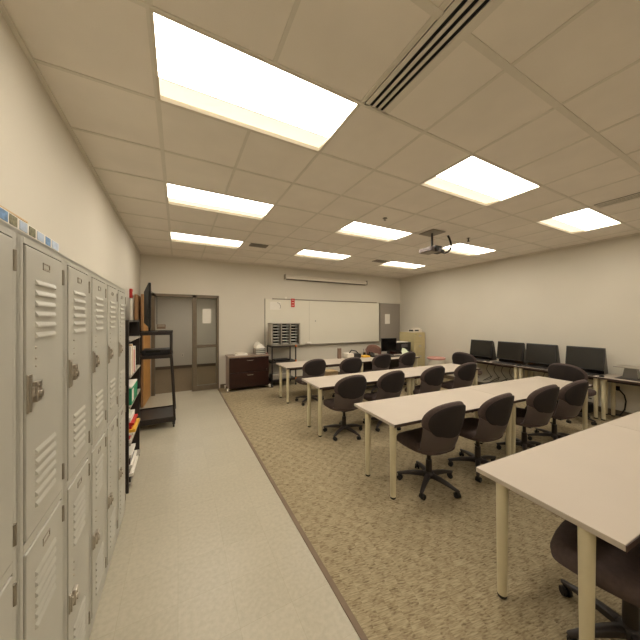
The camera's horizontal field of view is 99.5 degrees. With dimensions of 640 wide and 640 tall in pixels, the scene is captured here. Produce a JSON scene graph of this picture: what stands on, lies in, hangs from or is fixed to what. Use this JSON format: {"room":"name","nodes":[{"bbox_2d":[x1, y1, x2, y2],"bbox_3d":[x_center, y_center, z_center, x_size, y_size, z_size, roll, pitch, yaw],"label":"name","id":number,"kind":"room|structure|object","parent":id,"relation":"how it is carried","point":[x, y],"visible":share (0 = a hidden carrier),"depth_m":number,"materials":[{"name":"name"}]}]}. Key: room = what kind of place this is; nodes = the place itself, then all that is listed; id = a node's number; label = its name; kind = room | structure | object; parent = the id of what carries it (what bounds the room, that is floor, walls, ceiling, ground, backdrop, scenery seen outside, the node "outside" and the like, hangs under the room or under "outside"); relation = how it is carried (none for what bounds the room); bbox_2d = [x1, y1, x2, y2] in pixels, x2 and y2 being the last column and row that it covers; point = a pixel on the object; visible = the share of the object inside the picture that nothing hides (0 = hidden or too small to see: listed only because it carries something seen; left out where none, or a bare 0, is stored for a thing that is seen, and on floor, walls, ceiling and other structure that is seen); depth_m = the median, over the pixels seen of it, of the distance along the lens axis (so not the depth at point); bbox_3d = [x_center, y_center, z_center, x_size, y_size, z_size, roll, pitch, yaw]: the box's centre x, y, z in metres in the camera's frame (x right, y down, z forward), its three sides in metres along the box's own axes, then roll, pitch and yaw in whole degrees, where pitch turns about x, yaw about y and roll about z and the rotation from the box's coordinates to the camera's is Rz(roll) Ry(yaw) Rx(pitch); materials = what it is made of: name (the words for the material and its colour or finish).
{"room":"classroom","nodes":[
{"label":"classroom","id":0,"kind":"room"},
{"bbox_2d":[0,11,139,319],"bbox_3d":[-1.670,0.087,1.462,0.120,3.225,10.340,0,0,-28],"label":"wall","id":1,"kind":"structure","parent":0,"point":[46,180],"depth_m":1.79,"materials":[{"name":"paint"}]},
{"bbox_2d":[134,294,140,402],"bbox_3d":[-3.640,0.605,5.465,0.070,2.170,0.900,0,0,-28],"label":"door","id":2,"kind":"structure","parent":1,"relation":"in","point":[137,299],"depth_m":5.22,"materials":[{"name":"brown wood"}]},
{"bbox_2d":[155,297,191,366],"bbox_3d":[-4.796,0.325,9.680,6.500,2.750,0.100,0,0,-28],"label":"wall","id":3,"kind":"structure","parent":0,"point":[176,313],"depth_m":9.48,"materials":[{"name":"paint"}]},
{"bbox_2d":[155,365,191,369],"bbox_3d":[-4.349,1.650,9.851,4.750,0.100,0.012,0,0,-28],"label":"baseboard","id":4,"kind":"structure","parent":3,"relation":"attached to","point":[178,366],"depth_m":9.47,"materials":[{"name":"plastic"}]},
{"bbox_2d":[89,367,360,639],"bbox_3d":[-1.579,1.750,3.548,6.500,0.101,13.950,0,0,-28],"label":"floor","id":5,"kind":"structure","parent":0,"point":[207,547],"depth_m":2.00,"materials":[{"name":"tile"}]},
{"bbox_2d":[0,220,17,639],"bbox_3d":[-0.931,0.718,0.564,0.346,1.965,0.364,0,0,-28],"label":"locker","id":6,"kind":"object","parent":5,"relation":"on","point":[8,233],"visible":1,"depth_m":0.74,"materials":[{"name":"metal"}]},
{"bbox_2d":[0,207,58,251],"bbox_3d":[-0.907,-0.285,0.772,0.051,0.038,0.670,0,0,-28],"label":"strip","id":7,"kind":"object","parent":6,"relation":"on","point":[5,216],"visible":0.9,"depth_m":0.84,"materials":[{"name":"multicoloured paper"}]},
{"bbox_2d":[0,207,7,221],"bbox_3d":[-0.850,-0.286,0.717,0.001,0.028,0.080,0,0,-28],"label":"picture","id":8,"kind":"object","parent":7,"relation":"attached to","point":[3,213],"depth_m":0.73},
{"bbox_2d":[9,213,16,226],"bbox_3d":[-0.882,-0.286,0.779,0.001,0.028,0.040,0,0,-28],"label":"picture","id":9,"kind":"object","parent":7,"relation":"attached to","point":[12,219],"depth_m":0.77},
{"bbox_2d":[19,220,26,232],"bbox_3d":[-0.909,-0.286,0.830,0.001,0.028,0.045,0,0,-28],"label":"picture","id":10,"kind":"object","parent":7,"relation":"attached to","point":[22,225],"depth_m":0.83},
{"bbox_2d":[29,226,35,237],"bbox_3d":[-0.936,-0.286,0.881,0.001,0.028,0.040,0,0,-28],"label":"picture","id":11,"kind":"object","parent":7,"relation":"attached to","point":[32,231],"depth_m":0.88},
{"bbox_2d":[37,231,43,242],"bbox_3d":[-0.964,-0.286,0.934,0.001,0.028,0.050,0,0,-28],"label":"picture","id":12,"kind":"object","parent":7,"relation":"attached to","point":[40,236],"depth_m":0.93},
{"bbox_2d":[52,240,58,250],"bbox_3d":[-1.022,-0.286,1.045,0.001,0.028,0.060,0,0,-28],"label":"picture","id":13,"kind":"object","parent":7,"relation":"attached to","point":[55,246],"depth_m":1.05},
{"bbox_2d":[18,230,64,639],"bbox_3d":[-1.100,0.718,0.887,0.346,1.965,0.364,0,0,-28],"label":"locker","id":14,"kind":"object","parent":5,"relation":"on","point":[41,272],"visible":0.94,"depth_m":0.91,"materials":[{"name":"metal"}]},
{"bbox_2d":[64,256,89,639],"bbox_3d":[-1.269,0.718,1.209,0.346,1.965,0.364,0,0,-28],"label":"locker","id":15,"kind":"object","parent":5,"relation":"on","point":[77,277],"visible":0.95,"depth_m":1.24,"materials":[{"name":"metal"}]},
{"bbox_2d":[90,271,106,632],"bbox_3d":[-1.438,0.718,1.531,0.346,1.965,0.364,0,0,-28],"label":"locker","id":16,"kind":"object","parent":5,"relation":"on","point":[98,291],"visible":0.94,"depth_m":1.54,"materials":[{"name":"metal"}]},
{"bbox_2d":[106,280,117,575],"bbox_3d":[-1.607,0.718,1.854,0.346,1.965,0.364,0,0,-28],"label":"locker","id":17,"kind":"object","parent":5,"relation":"on","point":[112,296],"visible":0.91,"depth_m":1.88,"materials":[{"name":"metal"}]},
{"bbox_2d":[117,286,125,536],"bbox_3d":[-1.776,0.718,2.176,0.346,1.965,0.364,0,0,-28],"label":"locker","id":18,"kind":"object","parent":5,"relation":"on","point":[121,388],"visible":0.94,"depth_m":2.19,"materials":[{"name":"metal"}]},
{"bbox_2d":[125,320,140,493],"bbox_3d":[-2.202,0.850,2.967,0.312,1.700,0.860,0,0,-28],"label":"bookcase","id":19,"kind":"object","parent":5,"relation":"on","point":[132,327],"visible":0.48,"depth_m":2.92,"materials":[{"name":"black metal"}]},
{"bbox_2d":[129,346,131,375],"bbox_3d":[-2.025,0.413,2.692,0.250,0.292,0.050,0,0,-28],"label":"binder","id":20,"kind":"object","parent":19,"relation":"on","point":[130,347],"visible":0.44,"depth_m":2.73,"materials":[{"name":"plastic"}]},
{"bbox_2d":[129,379,136,404],"bbox_3d":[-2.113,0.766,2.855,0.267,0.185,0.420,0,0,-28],"label":"binder","id":21,"kind":"object","parent":19,"relation":"on","point":[132,382],"visible":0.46,"depth_m":2.83,"materials":[{"name":"green plastic"}]},
{"bbox_2d":[140,330,175,426],"bbox_3d":[-2.717,0.942,4.469,0.602,1.514,0.730,0,0,-28],"label":"cart","id":22,"kind":"object","parent":5,"relation":"on","point":[162,414],"visible":0.52,"depth_m":4.30,"materials":[{"name":"black metal"}]},
{"bbox_2d":[144,283,157,331],"bbox_3d":[-2.741,-0.173,4.390,0.210,0.750,0.980,0,0,-32],"label":"television","id":23,"kind":"object","parent":22,"relation":"on","point":[147,293],"visible":0.85,"depth_m":3.98,"materials":[{"name":"black plastic"}]},
{"bbox_2d":[140,352,172,359],"bbox_3d":[-2.717,0.575,4.469,0.500,0.050,0.664,0,0,-28],"label":"shelf","id":24,"kind":"object","parent":22,"relation":"attached to","point":[170,356],"depth_m":4.20,"materials":[{"name":"black metal"}]},
{"bbox_2d":[140,330,172,335],"bbox_3d":[-2.717,0.210,4.469,0.500,0.050,0.664,0,0,-28],"label":"shelf","id":25,"kind":"object","parent":22,"relation":"attached to","point":[160,332],"depth_m":4.23,"materials":[{"name":"black metal"}]},
{"bbox_2d":[140,405,173,425],"bbox_3d":[-2.717,1.570,4.469,0.580,0.080,0.664,0,0,-28],"label":"shelf","id":26,"kind":"object","parent":22,"relation":"attached to","point":[162,414],"depth_m":4.39,"materials":[{"name":"black metal"}]},
{"bbox_2d":[140,254,399,395],"bbox_3d":[-0.599,0.087,7.794,7.900,3.225,0.120,0,0,-28],"label":"wall","id":27,"kind":"structure","parent":0,"point":[242,290],"depth_m":7.09,"materials":[{"name":"paint"}]},
{"bbox_2d":[141,294,149,407],"bbox_3d":[-3.583,0.595,5.621,0.095,2.190,0.872,0,0,-24],"label":"door","id":28,"kind":"structure","parent":27,"relation":"in","point":[145,366],"depth_m":5.34,"materials":[{"name":"orange wood"}]},
{"bbox_2d":[151,293,218,395],"bbox_3d":[-3.169,0.550,6.440,1.430,2.300,0.150,0,0,-28],"label":"trim","id":29,"kind":"structure","parent":27,"relation":"attached to","point":[195,387],"depth_m":6.45,"materials":[{"name":"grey metal"}]},
{"bbox_2d":[197,298,215,384],"bbox_3d":[-2.779,0.525,6.633,0.460,2.130,0.010,0,0,-28],"label":"window","id":30,"kind":"structure","parent":27,"relation":"in","point":[206,332],"depth_m":6.63,"materials":[{"name":"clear glass"}]},
{"bbox_2d":[203,309,210,322],"bbox_3d":[-2.770,-0.095,6.627,0.190,0.350,0.002,0,0,-28],"label":"paper notice","id":31,"kind":"object","parent":30,"relation":"attached to","point":[206,312],"visible":1,"depth_m":6.63,"materials":[{"name":"paper"}]},
{"bbox_2d":[265,298,379,346],"bbox_3d":[0.265,0.065,8.128,3.910,1.310,0.090,0,0,-28],"label":"whiteboard","id":32,"kind":"object","parent":27,"relation":"attached to","point":[321,321],"visible":0.81,"depth_m":8.14,"materials":[{"name":"metal"}]},
{"bbox_2d":[270,301,280,309],"bbox_3d":[-1.212,-0.390,7.376,0.306,0.220,0.014,0,0,-28],"label":"sheet","id":33,"kind":"object","parent":32,"relation":"attached to","point":[273,305],"visible":1,"depth_m":7.38,"materials":[{"name":"white paper"}]},
{"bbox_2d":[297,341,379,345],"bbox_3d":[0.513,0.714,8.247,3.330,0.012,0.070,0,0,-28],"label":"tray","id":34,"kind":"object","parent":32,"relation":"on","point":[332,342],"depth_m":8.23,"materials":[{"name":"metal"}]},
{"bbox_2d":[284,274,366,284],"bbox_3d":[0.261,-1.189,8.103,2.790,0.142,0.130,0,0,-28],"label":"projection screen","id":35,"kind":"object","parent":27,"relation":"attached to","point":[287,277],"visible":1,"depth_m":7.98,"materials":[{"name":"white plastic"}]},
{"bbox_2d":[379,303,399,340],"bbox_3d":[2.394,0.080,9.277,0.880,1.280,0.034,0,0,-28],"label":"door","id":36,"kind":"structure","parent":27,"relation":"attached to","point":[391,330],"depth_m":9.27,"materials":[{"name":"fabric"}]},
{"bbox_2d":[2,0,639,277],"bbox_3d":[1.779,-1.575,3.260,7.860,0.200,10.320,0,0,-28],"label":"ceiling","id":37,"kind":"structure","parent":0,"point":[345,46],"depth_m":2.06,"materials":[{"name":"tile"}]},
{"bbox_2d":[170,232,243,248],"bbox_3d":[-2.105,-1.534,5.067,1.220,0.131,0.610,0,0,-28],"label":"ceiling light","id":38,"kind":"object","parent":37,"relation":"attached to","point":[176,237],"visible":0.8,"depth_m":5.10,"materials":[{"name":"white plastic"}]},
{"bbox_2d":[165,182,274,219],"bbox_3d":[-1.255,-1.534,3.447,1.220,0.131,0.610,0,0,-28],"label":"ceiling light","id":39,"kind":"object","parent":37,"relation":"attached to","point":[177,195],"visible":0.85,"depth_m":3.45,"materials":[{"name":"white plastic"}]},
{"bbox_2d":[149,7,359,152],"bbox_3d":[-0.405,-1.534,1.826,1.220,0.131,0.610,0,0,-28],"label":"ceiling light","id":40,"kind":"object","parent":37,"relation":"attached to","point":[196,71],"visible":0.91,"depth_m":1.75,"materials":[{"name":"white plastic"}]},
{"bbox_2d":[293,250,350,260],"bbox_3d":[0.056,-1.534,6.201,1.220,0.131,0.610,0,0,-28],"label":"ceiling light","id":41,"kind":"object","parent":37,"relation":"attached to","point":[304,253],"visible":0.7,"depth_m":6.24,"materials":[{"name":"white plastic"}]},
{"bbox_2d":[299,250,347,258],"bbox_3d":[0.097,-1.491,6.122,1.196,0.008,0.408,0,0,-28],"label":"diffuser","id":42,"kind":"object","parent":41,"relation":"attached to","point":[306,252],"depth_m":6.14,"materials":[{"name":"white plastic"}]},
{"bbox_2d":[34,0,639,277],"bbox_3d":[1.779,-1.474,3.260,7.660,0.007,10.120,0,0,-28],"label":"ceiling grid","id":43,"kind":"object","parent":37,"relation":"attached to","point":[428,6],"depth_m":2.15,"materials":[{"name":"white metal"}]},
{"bbox_2d":[334,221,412,241],"bbox_3d":[0.906,-1.534,4.580,1.220,0.131,0.610,0,0,-28],"label":"ceiling light","id":44,"kind":"object","parent":37,"relation":"attached to","point":[356,229],"visible":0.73,"depth_m":4.60,"materials":[{"name":"white plastic"}]},
{"bbox_2d":[342,222,409,238],"bbox_3d":[0.947,-1.491,4.501,1.196,0.008,0.408,0,0,-28],"label":"diffuser","id":45,"kind":"object","parent":44,"relation":"attached to","point":[358,227],"depth_m":4.50,"materials":[{"name":"white plastic"}]},
{"bbox_2d":[377,261,423,269],"bbox_3d":[2.217,-1.534,7.334,1.220,0.131,0.610,0,0,-28],"label":"ceiling light","id":46,"kind":"object","parent":37,"relation":"attached to","point":[392,264],"visible":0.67,"depth_m":7.38,"materials":[{"name":"white"}]},
{"bbox_2d":[385,262,422,267],"bbox_3d":[2.258,-1.491,7.255,1.196,0.008,0.408,0,0,-28],"label":"diffuser","id":47,"kind":"object","parent":46,"relation":"attached to","point":[401,264],"depth_m":7.25,"materials":[{"name":"white"}]},
{"bbox_2d":[419,229,444,254],"bbox_3d":[1.909,-1.298,4.573,0.370,0.351,0.315,0,0,-28],"label":"projector","id":48,"kind":"object","parent":37,"relation":"hanging from","point":[435,249],"visible":1,"depth_m":4.53,"materials":[{"name":"grey metal"}]},
{"bbox_2d":[365,0,504,114],"bbox_3d":[0.692,-1.468,1.317,0.200,0.011,1.290,0,0,-28],"label":"ceiling vent","id":49,"kind":"object","parent":37,"relation":"in","point":[460,18],"visible":1,"depth_m":1.46,"materials":[{"name":"white metal"}]},
{"bbox_2d":[442,243,496,256],"bbox_3d":[3.067,-1.534,5.713,1.220,0.131,0.610,0,0,-28],"label":"ceiling light","id":50,"kind":"object","parent":37,"relation":"attached to","point":[460,248],"visible":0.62,"depth_m":5.76,"materials":[{"name":"white plastic"}]},
{"bbox_2d":[419,155,540,206],"bbox_3d":[1.756,-1.534,2.959,1.220,0.131,0.610,0,0,-28],"label":"ceiling light","id":51,"kind":"object","parent":37,"relation":"attached to","point":[474,179],"visible":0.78,"depth_m":2.95,"materials":[{"name":"white plastic"}]},
{"bbox_2d":[437,156,536,198],"bbox_3d":[1.798,-1.491,2.881,1.196,0.008,0.408,0,0,-28],"label":"diffuser","id":52,"kind":"object","parent":51,"relation":"attached to","point":[473,173],"depth_m":2.86,"materials":[{"name":"white plastic"}]},
{"bbox_2d":[535,208,621,233],"bbox_3d":[3.917,-1.534,4.093,1.220,0.131,0.610,0,0,-28],"label":"ceiling light","id":53,"kind":"object","parent":37,"relation":"attached to","point":[586,219],"visible":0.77,"depth_m":4.10,"materials":[{"name":"white plastic"}]},
{"bbox_2d":[554,208,618,229],"bbox_3d":[3.958,-1.491,4.014,1.196,0.008,0.408,0,0,-28],"label":"diffuser","id":54,"kind":"object","parent":53,"relation":"attached to","point":[587,218],"depth_m":4.01,"materials":[{"name":"white plastic"}]},
{"bbox_2d":[594,192,639,208],"bbox_3d":[3.888,-1.468,2.965,0.200,0.011,1.240,0,0,-28],"label":"ceiling vent","id":55,"kind":"object","parent":37,"relation":"in","point":[635,196],"visible":1,"depth_m":3.34,"materials":[{"name":"metal"}]},
{"bbox_2d":[219,378,626,639],"bbox_3d":[2.538,1.748,3.657,6.148,0.104,10.320,0,0,-28],"label":"floor","id":56,"kind":"structure","parent":0,"point":[408,566],"depth_m":2.18,"materials":[{"name":"beige carpet"}]},
{"bbox_2d":[224,353,270,391],"bbox_3d":[-1.808,1.282,6.761,1.060,0.835,0.526,0,0,-28],"label":"file cabinet","id":57,"kind":"object","parent":56,"relation":"on","point":[250,370],"visible":0.99,"depth_m":6.55,"materials":[{"name":"brown wood"}]},
{"bbox_2d":[267,345,296,386],"bbox_3d":[-1.013,1.175,7.147,0.674,1.049,0.470,0,0,-28],"label":"utility cart","id":58,"kind":"object","parent":56,"relation":"on","point":[271,361],"visible":0.71,"depth_m":6.97,"materials":[{"name":"black metal"}]},
{"bbox_2d":[269,372,289,379],"bbox_3d":[-1.053,1.462,7.121,0.490,0.124,0.270,0,0,-28],"label":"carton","id":59,"kind":"object","parent":58,"relation":"on","point":[275,375],"visible":0.47,"depth_m":7.03,"materials":[{"name":"cardboard"}]},
{"bbox_2d":[267,345,294,347],"bbox_3d":[-1.016,0.680,7.146,0.664,0.040,0.424,0,0,-28],"label":"shelf","id":60,"kind":"object","parent":58,"relation":"attached to","point":[267,345],"depth_m":6.97,"materials":[{"name":"black metal"}]},
{"bbox_2d":[269,358,294,363],"bbox_3d":[-1.016,1.080,7.146,0.664,0.040,0.424,0,0,-28],"label":"shelf","id":61,"kind":"object","parent":58,"relation":"attached to","point":[291,360],"depth_m":6.95,"materials":[{"name":"black metal"}]},
{"bbox_2d":[269,375,294,381],"bbox_3d":[-1.016,1.540,7.146,0.664,0.040,0.424,0,0,-28],"label":"shelf","id":62,"kind":"object","parent":58,"relation":"attached to","point":[291,377],"depth_m":6.96,"materials":[{"name":"black metal"}]},
{"bbox_2d":[268,323,299,345],"bbox_3d":[-0.944,0.369,7.116,0.800,0.580,0.280,0,0,-28],"label":"literature sorter","id":63,"kind":"object","parent":58,"relation":"on","point":[279,334],"visible":1,"depth_m":7.09,"materials":[{"name":"grey metal"}]},
{"bbox_2d":[218,388,367,639],"bbox_3d":[-0.180,1.706,2.232,0.035,0.027,10.120,0,0,-28],"label":"trim","id":64,"kind":"structure","parent":56,"relation":"on","point":[350,615],"depth_m":1.98,"materials":[{"name":"brown plastic"}]},
{"bbox_2d":[295,359,325,405],"bbox_3d":[-0.175,1.230,5.617,0.592,0.930,0.652,0,0,-31],"label":"chair","id":65,"kind":"object","parent":56,"relation":"on","point":[314,367],"visible":0.65,"depth_m":5.36,"materials":[{"name":"fabric"}]},
{"bbox_2d":[276,358,345,402],"bbox_3d":[-0.010,1.331,6.176,1.828,0.730,0.740,0,0,-27],"label":"table","id":66,"kind":"object","parent":56,"relation":"on","point":[297,365],"visible":0.49,"depth_m":5.89,"materials":[{"name":"laminate"}]},
{"bbox_2d":[324,369,337,375],"bbox_3d":[0.267,1.518,7.198,0.320,0.356,0.300,0,0,-28],"label":"carton","id":67,"kind":"object","parent":56,"relation":"on","point":[328,372],"visible":0.34,"depth_m":7.09,"materials":[{"name":"cardboard"}]},
{"bbox_2d":[323,375,366,440],"bbox_3d":[0.388,1.230,4.048,0.592,0.930,0.652,0,0,-28],"label":"chair","id":68,"kind":"object","parent":56,"relation":"on","point":[349,390],"visible":0.94,"depth_m":3.80,"materials":[{"name":"fabric"}]},
{"bbox_2d":[332,357,361,396],"bbox_3d":[0.607,1.230,5.866,0.592,0.930,0.652,0,0,-25],"label":"chair","id":69,"kind":"object","parent":56,"relation":"on","point":[352,364],"visible":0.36,"depth_m":5.58,"materials":[{"name":"fabric"}]},
{"bbox_2d":[302,370,413,436],"bbox_3d":[0.651,1.331,4.561,1.790,0.730,0.690,0,0,-26],"label":"table","id":70,"kind":"object","parent":56,"relation":"on","point":[321,383],"visible":0.59,"depth_m":4.29,"materials":[{"name":"laminate"}]},
{"bbox_2d":[366,345,380,354],"bbox_3d":[1.692,1.230,8.181,0.592,0.930,0.652,0,0,-20],"label":"chair","id":71,"kind":"object","parent":56,"relation":"on","point":[372,348],"visible":0.3,"depth_m":8.39,"materials":[{"name":"brown fabric"}]},
{"bbox_2d":[363,353,390,392],"bbox_3d":[1.379,1.230,6.464,0.592,0.930,0.652,0,0,-28],"label":"chair","id":72,"kind":"object","parent":56,"relation":"on","point":[381,361],"visible":0.55,"depth_m":6.19,"materials":[{"name":"fabric"}]},
{"bbox_2d":[363,370,404,431],"bbox_3d":[1.044,1.230,4.370,0.592,0.930,0.652,0,0,-30],"label":"chair","id":73,"kind":"object","parent":56,"relation":"on","point":[390,384],"visible":0.61,"depth_m":4.10,"materials":[{"name":"fabric"}]},
{"bbox_2d":[360,354,419,384],"bbox_3d":[1.627,1.331,6.999,1.828,0.730,0.740,0,0,-27],"label":"table","id":74,"kind":"object","parent":56,"relation":"on","point":[366,362],"visible":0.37,"depth_m":7.07,"materials":[{"name":"laminate"}]},
{"bbox_2d":[343,350,360,358],"bbox_3d":[0.814,0.859,6.909,0.420,0.214,0.240,0,0,-28],"label":"machine","id":75,"kind":"object","parent":74,"relation":"on","point":[348,354],"visible":0.91,"depth_m":6.82,"materials":[{"name":"white plastic"}]},
{"bbox_2d":[381,338,396,354],"bbox_3d":[1.879,0.731,7.445,0.480,0.470,0.160,0,0,-20],"label":"monitor","id":76,"kind":"object","parent":74,"relation":"on","point":[387,344],"visible":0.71,"depth_m":7.41,"materials":[{"name":"black plastic"}]},
{"bbox_2d":[390,351,411,353],"bbox_3d":[2.439,1.321,8.309,0.600,0.750,0.450,0,0,-28],"label":"stand","id":77,"kind":"object","parent":56,"relation":"on","point":[391,352],"visible":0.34,"depth_m":8.15,"materials":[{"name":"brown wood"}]},
{"bbox_2d":[395,341,410,351],"bbox_3d":[2.456,0.802,8.278,0.560,0.285,0.440,0,0,-28],"label":"printer","id":78,"kind":"object","parent":77,"relation":"on","point":[400,344],"visible":0.63,"depth_m":8.14,"materials":[{"name":"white plastic"}]},
{"bbox_2d":[389,352,415,384],"bbox_3d":[2.079,1.230,6.810,0.592,0.930,0.652,0,0,-31],"label":"chair","id":79,"kind":"object","parent":56,"relation":"on","point":[406,360],"visible":0.52,"depth_m":6.53,"materials":[{"name":"fabric"}]},
{"bbox_2d":[399,332,424,366],"bbox_3d":[2.958,1.041,8.677,0.460,1.310,0.660,0,0,-28],"label":"file cabinet","id":80,"kind":"object","parent":56,"relation":"on","point":[417,339],"visible":0.61,"depth_m":8.41,"materials":[{"name":"beige metal"}]},
{"bbox_2d":[405,365,444,394],"bbox_3d":[1.876,1.230,4.806,0.592,0.930,0.652,0,0,-28],"label":"chair","id":81,"kind":"object","parent":56,"relation":"on","point":[432,378],"visible":0.58,"depth_m":4.53,"materials":[{"name":"fabric"}]},
{"bbox_2d":[396,401,465,499],"bbox_3d":[1.155,1.230,2.800,0.592,0.930,0.652,0,0,-26],"label":"chair","id":82,"kind":"object","parent":56,"relation":"on","point":[439,433],"visible":1,"depth_m":2.56,"materials":[{"name":"fabric"}]},
{"bbox_2d":[354,387,516,499],"bbox_3d":[1.382,1.331,3.196,1.850,0.730,0.710,0,0,-24],"label":"table","id":83,"kind":"object","parent":56,"relation":"on","point":[396,412],"visible":0.67,"depth_m":2.99,"materials":[{"name":"laminate"}]},
{"bbox_2d":[390,363,480,394],"bbox_3d":[2.265,1.331,5.344,1.790,0.730,0.690,0,0,-26],"label":"table","id":84,"kind":"object","parent":56,"relation":"on","point":[416,372],"visible":0.3,"depth_m":5.28,"materials":[{"name":"laminate"}]},
{"bbox_2d":[427,356,445,365],"bbox_3d":[3.342,1.386,7.794,0.500,0.620,0.500,0,0,-28],"label":"waste bin","id":85,"kind":"object","parent":56,"relation":"on","point":[432,360],"visible":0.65,"depth_m":7.62,"materials":[{"name":"white plastic"}]},
{"bbox_2d":[441,362,476,412],"bbox_3d":[2.638,1.230,5.182,0.592,0.930,0.652,0,0,-26],"label":"chair","id":86,"kind":"object","parent":56,"relation":"on","point":[464,374],"visible":0.71,"depth_m":4.91,"materials":[{"name":"fabric"}]},
{"bbox_2d":[452,352,481,374],"bbox_3d":[3.422,1.208,6.260,0.652,0.975,0.592,0,0,-38],"label":"chair","id":87,"kind":"object","parent":56,"relation":"on","point":[459,358],"visible":0.3,"depth_m":6.08,"materials":[{"name":"fabric"}]},
{"bbox_2d":[448,393,513,482],"bbox_3d":[1.829,1.230,3.088,0.592,0.930,0.652,0,0,-30],"label":"chair","id":88,"kind":"object","parent":56,"relation":"on","point":[494,414],"visible":0.92,"depth_m":2.83,"materials":[{"name":"fabric"}]},
{"bbox_2d":[472,360,527,384],"bbox_3d":[4.082,1.331,6.404,0.580,0.730,1.290,0,0,-28],"label":"table","id":89,"kind":"object","parent":56,"relation":"on","point":[491,361],"visible":0.19,"depth_m":5.95,"materials":[{"name":"laminate"}]},
{"bbox_2d":[470,339,496,360],"bbox_3d":[3.990,0.728,6.644,0.300,0.475,0.530,0,0,-28],"label":"desktop monitor","id":90,"kind":"object","parent":89,"relation":"on","point":[480,349],"visible":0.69,"depth_m":6.55,"materials":[{"name":"black plastic"}]},
{"bbox_2d":[496,341,526,364],"bbox_3d":[4.292,0.728,6.068,0.300,0.475,0.530,0,0,-28],"label":"desktop monitor","id":91,"kind":"object","parent":89,"relation":"on","point":[509,352],"visible":0.9,"depth_m":6.00,"materials":[{"name":"black plastic"}]},
{"bbox_2d":[496,384,559,449],"bbox_3d":[2.653,1.230,3.473,0.592,0.930,0.652,0,0,-26],"label":"chair","id":92,"kind":"object","parent":56,"relation":"on","point":[541,403],"visible":0.77,"depth_m":3.21,"materials":[{"name":"fabric"}]},
{"bbox_2d":[466,376,592,454],"bbox_3d":[3.069,1.331,3.964,1.850,0.730,0.710,0,0,-24],"label":"table","id":93,"kind":"object","parent":56,"relation":"on","point":[521,389],"visible":0.44,"depth_m":3.93,"materials":[{"name":"laminate"}]},
{"bbox_2d":[525,379,588,439],"bbox_3d":[3.270,1.230,3.740,0.592,0.930,0.652,0,0,-25],"label":"chair","id":94,"kind":"object","parent":56,"relation":"on","point":[571,397],"visible":0.79,"depth_m":3.48,"materials":[{"name":"fabric"}]},
{"bbox_2d":[475,423,639,639],"bbox_3d":[1.998,1.331,1.853,1.828,0.730,0.690,0,0,-25],"label":"table","id":95,"kind":"object","parent":56,"relation":"on","point":[589,478],"visible":1,"depth_m":1.63,"materials":[{"name":"laminate"}]},
{"bbox_2d":[516,366,608,418],"bbox_3d":[4.675,1.331,5.275,0.580,0.730,1.240,0,0,-28],"label":"table","id":96,"kind":"object","parent":56,"relation":"on","point":[595,379],"visible":0.44,"depth_m":4.82,"materials":[{"name":"laminate"}]},
{"bbox_2d":[525,343,559,367],"bbox_3d":[4.562,0.728,5.555,0.300,0.475,0.530,0,0,-28],"label":"desktop monitor","id":97,"kind":"object","parent":96,"relation":"on","point":[539,355],"visible":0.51,"depth_m":5.50,"materials":[{"name":"black plastic"}]},
{"bbox_2d":[565,346,607,374],"bbox_3d":[4.873,0.728,4.961,0.300,0.475,0.530,0,0,-28],"label":"desktop monitor","id":98,"kind":"object","parent":96,"relation":"on","point":[592,360],"visible":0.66,"depth_m":4.87,"materials":[{"name":"black plastic"}]},
{"bbox_2d":[548,363,596,424],"bbox_3d":[4.307,1.208,4.605,0.652,0.975,0.592,0,0,-26],"label":"chair","id":99,"kind":"object","parent":56,"relation":"on","point":[561,371],"visible":0.37,"depth_m":4.44,"materials":[{"name":"fabric"}]},
{"bbox_2d":[557,400,593,413],"bbox_3d":[4.810,1.615,5.098,0.424,0.160,0.400,0,0,-28],"label":"computer tower","id":100,"kind":"object","parent":56,"relation":"on","point":[590,404],"visible":0.12,"depth_m":4.96,"materials":[{"name":"black plastic"}]},
{"bbox_2d":[550,520,639,639],"bbox_3d":[1.625,1.230,1.394,0.592,0.930,0.652,0,0,-40],"label":"chair","id":101,"kind":"object","parent":56,"relation":"on","point":[617,570],"visible":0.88,"depth_m":1.38,"materials":[{"name":"fabric"}]},
{"bbox_2d":[598,374,639,420],"bbox_3d":[5.388,1.331,3.916,0.580,0.730,1.810,0,0,-28],"label":"table","id":102,"kind":"object","parent":56,"relation":"on","point":[611,378],"visible":0.98,"depth_m":4.56,"materials":[{"name":"laminate"}]},
{"bbox_2d":[613,364,639,380],"bbox_3d":[5.116,0.867,4.445,0.350,0.198,0.340,0,0,-28],"label":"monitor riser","id":103,"kind":"object","parent":102,"relation":"on","point":[630,372],"visible":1,"depth_m":4.41,"materials":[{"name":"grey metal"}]},
{"bbox_2d":[606,411,639,430],"bbox_3d":[3.661,1.331,2.621,1.828,0.730,0.690,0,0,-25],"label":"table","id":104,"kind":"object","parent":56,"relation":"on","point":[631,421],"visible":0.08,"depth_m":2.58,"materials":[{"name":"laminate"}]},
{"bbox_2d":[400,234,639,412],"bbox_3d":[5.220,0.087,5.075,0.120,3.225,10.340,0,0,-28],"label":"wall","id":105,"kind":"structure","parent":0,"point":[586,295],"depth_m":5.82,"materials":[{"name":"paint"}]},
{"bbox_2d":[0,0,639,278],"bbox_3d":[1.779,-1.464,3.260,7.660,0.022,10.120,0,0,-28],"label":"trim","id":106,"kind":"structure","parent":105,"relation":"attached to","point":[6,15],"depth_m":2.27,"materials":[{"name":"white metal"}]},
{"bbox_2d":[444,375,631,416],"bbox_3d":[5.166,1.650,5.036,0.012,0.100,10.120,0,0,-28],"label":"baseboard","id":107,"kind":"structure","parent":105,"relation":"attached to","point":[445,376],"depth_m":4.89,"materials":[{"name":"plastic"}]},
{"bbox_2d":[607,386,626,415],"bbox_3d":[5.241,1.430,4.773,0.107,0.521,0.237,0,0,-35],"label":"power cord","id":108,"kind":"object","parent":105,"relation":"attached to","point":[617,387],"visible":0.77,"depth_m":4.71,"materials":[{"name":"black plastic"}]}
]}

